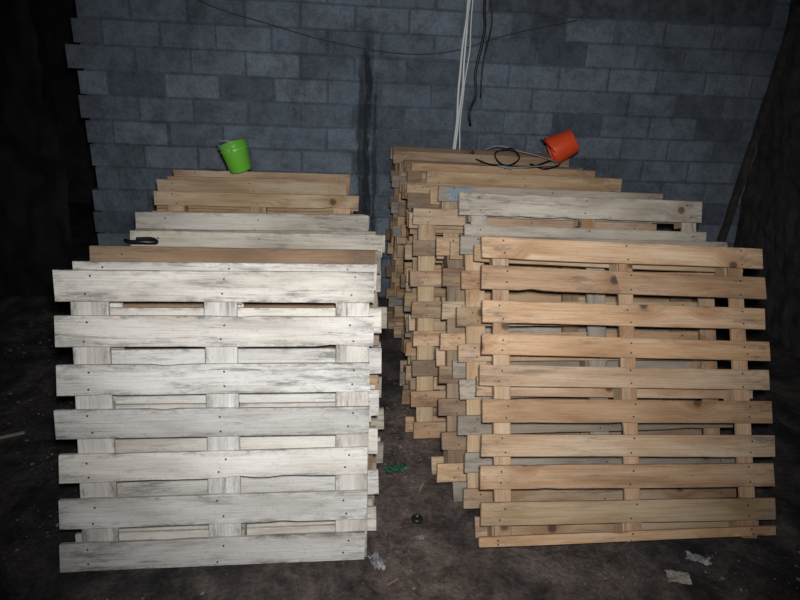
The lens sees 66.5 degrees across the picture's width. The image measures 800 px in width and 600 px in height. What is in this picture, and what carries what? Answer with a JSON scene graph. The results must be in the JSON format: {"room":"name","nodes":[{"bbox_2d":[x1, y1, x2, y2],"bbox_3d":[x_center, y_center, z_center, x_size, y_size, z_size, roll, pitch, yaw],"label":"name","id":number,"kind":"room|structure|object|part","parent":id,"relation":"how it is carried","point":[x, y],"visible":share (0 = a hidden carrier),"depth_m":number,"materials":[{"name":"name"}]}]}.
{"room":"storage cellar","nodes":[
{"label":"storage cellar","id":0,"kind":"room"},
{"bbox_2d":[27,0,68,202],"bbox_3d":[-4.400,-1.244,3.076,0.100,3.300,9.500,3,20,0],"label":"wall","id":1,"kind":"structure","parent":0,"point":[34,5],"depth_m":7.33,"materials":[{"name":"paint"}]},
{"bbox_2d":[39,0,97,203],"bbox_3d":[0.116,-2.655,7.493,9.000,3.300,0.100,3,20,0],"label":"wall","id":2,"kind":"structure","parent":0,"point":[57,15],"depth_m":7.58,"materials":[{"name":"paint"}]},
{"bbox_2d":[0,202,799,599],"bbox_3d":[-0.022,0.500,3.641,9.000,0.001,9.500,2,20,0],"label":"floor","id":3,"kind":"structure","parent":0,"point":[516,572],"depth_m":2.40,"materials":[{"name":"brown soil"}]},
{"bbox_2d":[0,431,24,438],"bbox_3d":[-1.931,0.664,2.933,0.223,0.012,0.018,-10,23,-30],"label":"stick","id":4,"kind":"object","parent":3,"relation":"on","point":[21,432],"visible":1,"depth_m":2.96,"materials":[{"name":"wood"}]},
{"bbox_2d":[0,0,73,296],"bbox_3d":[-3.321,-1.514,4.182,1.855,3.100,0.241,3,20,0],"label":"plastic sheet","id":5,"kind":"object","parent":3,"relation":"on","point":[35,231],"visible":0.96,"depth_m":4.43,"materials":[{"name":"black plastic"}]},
{"bbox_2d":[52,270,373,572],"bbox_3d":[-0.650,0.422,2.200,1.098,1.066,0.356,0,20,-6],"label":"wooden pallet","id":6,"kind":"object","parent":3,"relation":"on","point":[90,329],"visible":1,"depth_m":2.14,"materials":[{"name":"white wood"}]},
{"bbox_2d":[72,261,381,530],"bbox_3d":[-0.626,0.379,2.341,1.100,1.053,0.344,0,20,-6],"label":"wooden pallet","id":7,"kind":"object","parent":3,"relation":"on","point":[120,355],"visible":0.13,"depth_m":2.28,"materials":[{"name":"white wood"}]},
{"bbox_2d":[89,245,377,505],"bbox_3d":[-0.643,0.320,2.475,1.100,1.069,0.338,0,20,-6],"label":"wooden pallet","id":8,"kind":"object","parent":3,"relation":"on","point":[97,253],"visible":0.12,"depth_m":2.35,"materials":[{"name":"brown wood"}]},
{"bbox_2d":[135,212,367,230],"bbox_3d":[-0.697,0.114,3.016,1.089,1.083,0.305,0,20,-6],"label":"wooden pallet","id":9,"kind":"object","parent":3,"relation":"on","point":[154,220],"visible":0.14,"depth_m":2.87,"materials":[{"name":"beige wood"}]},
{"bbox_2d":[156,179,347,213],"bbox_3d":[-0.856,-0.153,3.674,1.100,1.121,0.265,0,20,-6],"label":"wooden pallet","id":10,"kind":"object","parent":3,"relation":"on","point":[180,185],"visible":0.16,"depth_m":3.50,"materials":[{"name":"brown wood"}]},
{"bbox_2d":[157,205,352,213],"bbox_3d":[-0.822,-0.071,3.549,1.101,1.056,0.265,0,20,-7],"label":"wooden pallet","id":11,"kind":"object","parent":3,"relation":"on","point":[158,206],"visible":0.03,"depth_m":3.46,"materials":[{"name":"beige wood"}]},
{"bbox_2d":[135,228,375,234],"bbox_3d":[-0.652,0.185,2.887,1.099,1.040,0.306,0,20,-7],"label":"wooden pallet","id":12,"kind":"object","parent":3,"relation":"on","point":[145,229],"visible":0.08,"depth_m":2.75,"materials":[{"name":"grey wood"}]},
{"bbox_2d":[154,191,358,213],"bbox_3d":[-0.781,-0.044,3.413,1.100,1.100,0.281,0,20,-6],"label":"wooden pallet","id":13,"kind":"object","parent":3,"relation":"on","point":[173,200],"visible":0.2,"depth_m":3.26,"materials":[{"name":"beige wood"}]},
{"bbox_2d":[130,230,386,462],"bbox_3d":[-0.615,0.224,2.753,1.102,1.062,0.320,0,20,-7],"label":"wooden pallet","id":14,"kind":"object","parent":3,"relation":"on","point":[165,238],"visible":0.12,"depth_m":2.63,"materials":[{"name":"beige wood"}]},
{"bbox_2d":[167,176,349,193],"bbox_3d":[-0.863,-0.198,3.810,1.094,1.113,0.254,0,20,-6],"label":"wooden pallet","id":15,"kind":"object","parent":3,"relation":"on","point":[169,177],"visible":0.06,"depth_m":3.63,"materials":[{"name":"beige wood"}]},
{"bbox_2d":[217,139,250,173],"bbox_3d":[-0.988,-0.851,3.622,0.178,0.194,0.191,11,22,23],"label":"plastic bucket","id":16,"kind":"object","parent":15,"relation":"on","point":[235,154],"visible":1,"depth_m":3.58,"materials":[{"name":"plastic"}]},
{"bbox_3d":[-1.028,-0.916,3.593,0.088,0.051,0.189,-10,29,4],"label":"handle","id":17,"kind":"part","parent":16,"relation":"part of","materials":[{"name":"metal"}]},
{"bbox_2d":[152,211,364,214],"bbox_3d":[-0.742,0.042,3.288,1.096,1.030,0.279,0,20,-6],"label":"wooden pallet","id":18,"kind":"object","parent":3,"relation":"on","point":[152,211],"visible":0.05,"depth_m":3.13,"materials":[{"name":"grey wood"}]},
{"bbox_2d":[173,169,349,180],"bbox_3d":[-0.873,-0.256,3.943,1.093,1.130,0.247,0,20,-6],"label":"wooden pallet","id":19,"kind":"object","parent":3,"relation":"on","point":[192,173],"visible":0.09,"depth_m":3.76,"materials":[{"name":"beige wood"}]},
{"bbox_2d":[341,249,380,468],"bbox_3d":[-0.633,0.291,2.617,1.082,1.029,0.324,0,20,-7],"label":"wooden pallet","id":20,"kind":"object","parent":3,"relation":"on","point":[377,253],"visible":0.02,"depth_m":2.58,"materials":[{"name":"grey wood"}]},
{"bbox_2d":[123,237,158,243],"bbox_3d":[-1.055,-0.240,2.478,0.143,0.022,0.068,3,20,0],"label":"cable","id":21,"kind":"object","parent":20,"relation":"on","point":[139,240],"visible":1,"depth_m":2.46,"materials":[{"name":"black rubber"}]},
{"bbox_2d":[367,552,385,569],"bbox_3d":[-0.086,0.977,2.282,0.048,0.022,0.092,-6,22,-21],"label":"scrap","id":22,"kind":"object","parent":3,"relation":"on","point":[376,561],"visible":1,"depth_m":2.28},
{"bbox_2d":[383,462,406,474],"bbox_3d":[-0.019,0.780,2.835,0.119,0.018,0.074,-4,21,-16],"label":"scrap","id":23,"kind":"object","parent":3,"relation":"on","point":[394,468],"visible":1,"depth_m":2.84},
{"bbox_2d":[1,305,799,599],"bbox_3d":[0.025,0.654,3.203,5.319,0.014,3.222,3,20,0],"label":"gravel","id":24,"kind":"object","parent":3,"relation":"on","point":[26,440],"visible":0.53,"depth_m":2.41,"materials":[{"name":"grey gravel"}]},
{"bbox_2d":[411,514,422,523],"bbox_3d":[0.071,0.902,2.519,0.048,0.016,0.048,3,20,0],"label":"cap","id":25,"kind":"object","parent":3,"relation":"on","point":[416,518],"visible":1,"depth_m":2.51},
{"bbox_2d":[415,535,424,540],"bbox_3d":[0.079,0.940,2.416,0.037,0.013,0.023,-1,20,-11],"label":"scrap","id":26,"kind":"object","parent":3,"relation":"on","point":[421,537],"visible":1,"depth_m":2.42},
{"bbox_2d":[401,171,459,356],"bbox_3d":[0.648,-0.222,3.957,1.267,1.183,0.339,-1,20,-9],"label":"wooden pallet","id":27,"kind":"object","parent":3,"relation":"on","point":[412,176],"visible":0.02,"depth_m":3.73,"materials":[{"name":"beige wood"}]},
{"bbox_2d":[401,193,463,403],"bbox_3d":[0.635,-0.001,3.405,1.283,1.147,0.409,-1,20,-9],"label":"wooden pallet","id":28,"kind":"object","parent":3,"relation":"on","point":[414,200],"visible":0.03,"depth_m":3.26,"materials":[{"name":"brown wood"}]},
{"bbox_2d":[383,146,550,321],"bbox_3d":[0.523,-0.462,4.478,1.280,1.268,0.270,-1,20,-9],"label":"wooden pallet","id":29,"kind":"object","parent":3,"relation":"on","point":[393,221],"visible":0.06,"depth_m":4.30,"materials":[{"name":"brown wood"}]},
{"bbox_2d":[388,151,568,328],"bbox_3d":[0.547,-0.404,4.348,1.272,1.253,0.290,-1,20,-9],"label":"wooden pallet","id":30,"kind":"object","parent":3,"relation":"on","point":[398,156],"visible":0.14,"depth_m":4.18,"materials":[{"name":"beige wood"}]},
{"bbox_2d":[394,160,582,337],"bbox_3d":[0.599,-0.336,4.222,1.296,1.215,0.303,-1,20,-9],"label":"wooden pallet","id":31,"kind":"object","parent":3,"relation":"on","point":[399,311],"visible":0.09,"depth_m":4.07,"materials":[{"name":"beige wood"}]},
{"bbox_2d":[476,148,559,169],"bbox_3d":[0.758,-0.928,3.983,0.546,0.099,0.254,10,21,20],"label":"loose cable","id":32,"kind":"object","parent":31,"relation":"on","point":[509,165],"visible":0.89,"depth_m":3.96,"materials":[{"name":"black rubber"}]},
{"bbox_2d":[484,145,558,168],"bbox_3d":[0.797,-0.931,3.980,0.455,0.104,0.465,3,20,0],"label":"loose cable","id":33,"kind":"object","parent":31,"relation":"on","point":[497,145],"visible":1,"depth_m":3.90,"materials":[{"name":"rubber"}]},
{"bbox_2d":[541,129,579,163],"bbox_3d":[1.067,-1.018,4.079,0.262,0.244,0.224,9,21,17],"label":"plastic bucket","id":34,"kind":"object","parent":31,"relation":"on","point":[561,146],"visible":0.91,"depth_m":4.01,"materials":[{"name":"plastic"}]},
{"bbox_3d":[0.986,-1.039,4.089,0.045,0.109,0.225,-25,16,13],"label":"handle","id":35,"kind":"part","parent":34,"relation":"part of","materials":[{"name":"black plastic"}]},
{"bbox_2d":[399,184,579,385],"bbox_3d":[0.634,-0.062,3.543,1.270,1.170,0.396,-1,20,-9],"label":"wooden pallet","id":36,"kind":"object","parent":3,"relation":"on","point":[411,188],"visible":0.04,"depth_m":3.36,"materials":[{"name":"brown wood"}]},
{"bbox_2d":[402,162,594,338],"bbox_3d":[0.646,-0.286,4.093,1.276,1.215,0.324,-1,20,-9],"label":"wooden pallet","id":37,"kind":"object","parent":3,"relation":"on","point":[414,166],"visible":0.09,"depth_m":3.94,"materials":[{"name":"beige wood"}]},
{"bbox_2d":[400,182,608,371],"bbox_3d":[0.636,-0.108,3.683,1.266,1.155,0.374,-1,20,-9],"label":"wooden pallet","id":38,"kind":"object","parent":3,"relation":"on","point":[403,363],"visible":0.02,"depth_m":3.56,"materials":[{"name":"brown wood"}]},
{"bbox_2d":[421,171,621,235],"bbox_3d":[0.738,-0.183,3.833,1.275,1.203,0.363,-1,20,-9],"label":"wooden pallet","id":39,"kind":"object","parent":3,"relation":"on","point":[611,184],"visible":0.09,"depth_m":3.70,"materials":[{"name":"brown wood"}]},
{"bbox_2d":[405,208,651,438],"bbox_3d":[0.661,0.117,3.118,1.276,1.122,0.458,-1,20,-9],"label":"wooden pallet","id":40,"kind":"object","parent":3,"relation":"on","point":[426,324],"visible":0.29,"depth_m":2.99,"materials":[{"name":"beige wood"}]},
{"bbox_2d":[430,185,662,415],"bbox_3d":[0.775,0.018,3.280,1.283,1.208,0.456,-1,20,-9],"label":"wooden pallet","id":41,"kind":"object","parent":3,"relation":"on","point":[446,197],"visible":0.1,"depth_m":3.15,"materials":[{"name":"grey wood"}]},
{"bbox_2d":[431,237,701,481],"bbox_3d":[0.773,0.262,2.830,1.280,1.057,0.509,-1,20,-9],"label":"wooden pallet","id":42,"kind":"object","parent":3,"relation":"on","point":[449,467],"visible":0.19,"depth_m":2.70,"materials":[{"name":"beige wood"}]},
{"bbox_2d":[458,192,705,333],"bbox_3d":[0.892,0.119,2.999,1.279,1.221,0.527,-1,20,-8],"label":"wooden pallet","id":43,"kind":"object","parent":3,"relation":"on","point":[476,208],"visible":0.19,"depth_m":2.94,"materials":[{"name":"beige wood"}]},
{"bbox_2d":[449,235,735,508],"bbox_3d":[0.856,0.298,2.684,1.286,1.096,0.575,-1,20,-8],"label":"wooden pallet","id":44,"kind":"object","parent":3,"relation":"on","point":[469,357],"visible":0.32,"depth_m":2.59,"materials":[{"name":"beige wood"}]},
{"bbox_2d":[473,236,775,547],"bbox_3d":[0.903,0.356,2.470,1.279,1.142,0.637,0,20,-8],"label":"wooden pallet","id":45,"kind":"object","parent":3,"relation":"on","point":[503,522],"visible":1,"depth_m":2.41,"materials":[{"name":"beige wood"}]},
{"bbox_2d":[665,570,692,584],"bbox_3d":[1.042,1.035,2.281,0.091,0.005,0.065,4,20,5],"label":"paper scrap","id":46,"kind":"object","parent":3,"relation":"on","point":[674,576],"visible":1,"depth_m":2.28,"materials":[{"name":"beige paper"}]},
{"bbox_2d":[684,550,711,564],"bbox_3d":[1.157,0.999,2.369,0.101,0.022,0.047,9,21,16],"label":"scrap","id":47,"kind":"object","parent":3,"relation":"on","point":[693,557],"visible":1,"depth_m":2.37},
{"bbox_2d":[716,6,799,241],"bbox_3d":[2.572,-0.941,4.575,0.285,2.290,0.042,0,20,-6],"label":"pole","id":48,"kind":"object","parent":3,"relation":"on","point":[794,18],"visible":0.7,"depth_m":4.43,"materials":[{"name":"metal"}]},
{"bbox_2d":[65,0,790,299],"bbox_3d":[0.283,-1.543,4.618,5.262,3.193,0.145,0,20,-6],"label":"wall","id":49,"kind":"structure","parent":0,"point":[670,109],"depth_m":4.53,"materials":[{"name":"grey brick"}]},
{"bbox_2d":[198,0,576,54],"bbox_3d":[-0.189,-1.982,4.322,2.969,0.429,0.008,0,20,-6],"label":"cable","id":50,"kind":"object","parent":49,"relation":"attached to","point":[198,0],"visible":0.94,"depth_m":4.39,"materials":[{"name":"black rubber"}]},
{"bbox_2d":[489,0,776,26],"bbox_3d":[1.720,-2.301,4.388,2.150,0.510,0.017,0,20,-6],"label":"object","id":51,"kind":"structure","parent":49,"relation":"attached to","point":[733,12],"depth_m":4.46,"materials":[{"name":"concrete"}]},
{"bbox_2d":[719,0,799,356],"bbox_3d":[2.821,-0.432,1.714,0.098,3.300,6.600,3,20,0],"label":"wall","id":52,"kind":"structure","parent":0,"point":[769,219],"depth_m":4.54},
{"bbox_3d":[0.116,-2.645,2.495,9.000,0.100,9.500,2,20,0],"label":"ceiling","id":53,"kind":"structure","parent":0,"visible":0},
{"bbox_2d":[452,0,468,148],"bbox_3d":[0.460,-1.974,4.276,0.084,2.251,0.021,3,20,0],"label":"hanging cable","id":54,"kind":"object","parent":53,"relation":"hanging from","point":[467,8],"visible":0.78,"depth_m":4.40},
{"bbox_2d":[455,0,470,148],"bbox_3d":[0.483,-1.990,4.292,0.079,2.231,0.019,3,20,0],"label":"hanging cable","id":55,"kind":"object","parent":53,"relation":"hanging from","point":[466,34],"visible":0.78,"depth_m":4.42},
{"bbox_2d":[459,0,473,149],"bbox_3d":[0.501,-1.990,4.249,0.065,2.201,0.018,3,20,0],"label":"hanging cable","id":56,"kind":"object","parent":53,"relation":"hanging from","point":[472,0],"visible":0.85,"depth_m":4.38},
{"bbox_2d":[468,0,485,125],"bbox_3d":[0.579,-2.163,4.225,0.096,1.852,0.034,-4,21,-16],"label":"hanging cable","id":57,"kind":"object","parent":53,"relation":"hanging from","point":[484,1],"visible":1,"depth_m":4.38,"materials":[{"name":"black rubber"}]},
{"bbox_2d":[480,0,492,97],"bbox_3d":[0.644,-2.261,4.208,0.060,1.650,0.019,-7,22,-24],"label":"hanging cable","id":58,"kind":"object","parent":53,"relation":"hanging from","point":[490,0],"visible":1,"depth_m":4.37,"materials":[{"name":"black rubber"}]}
]}

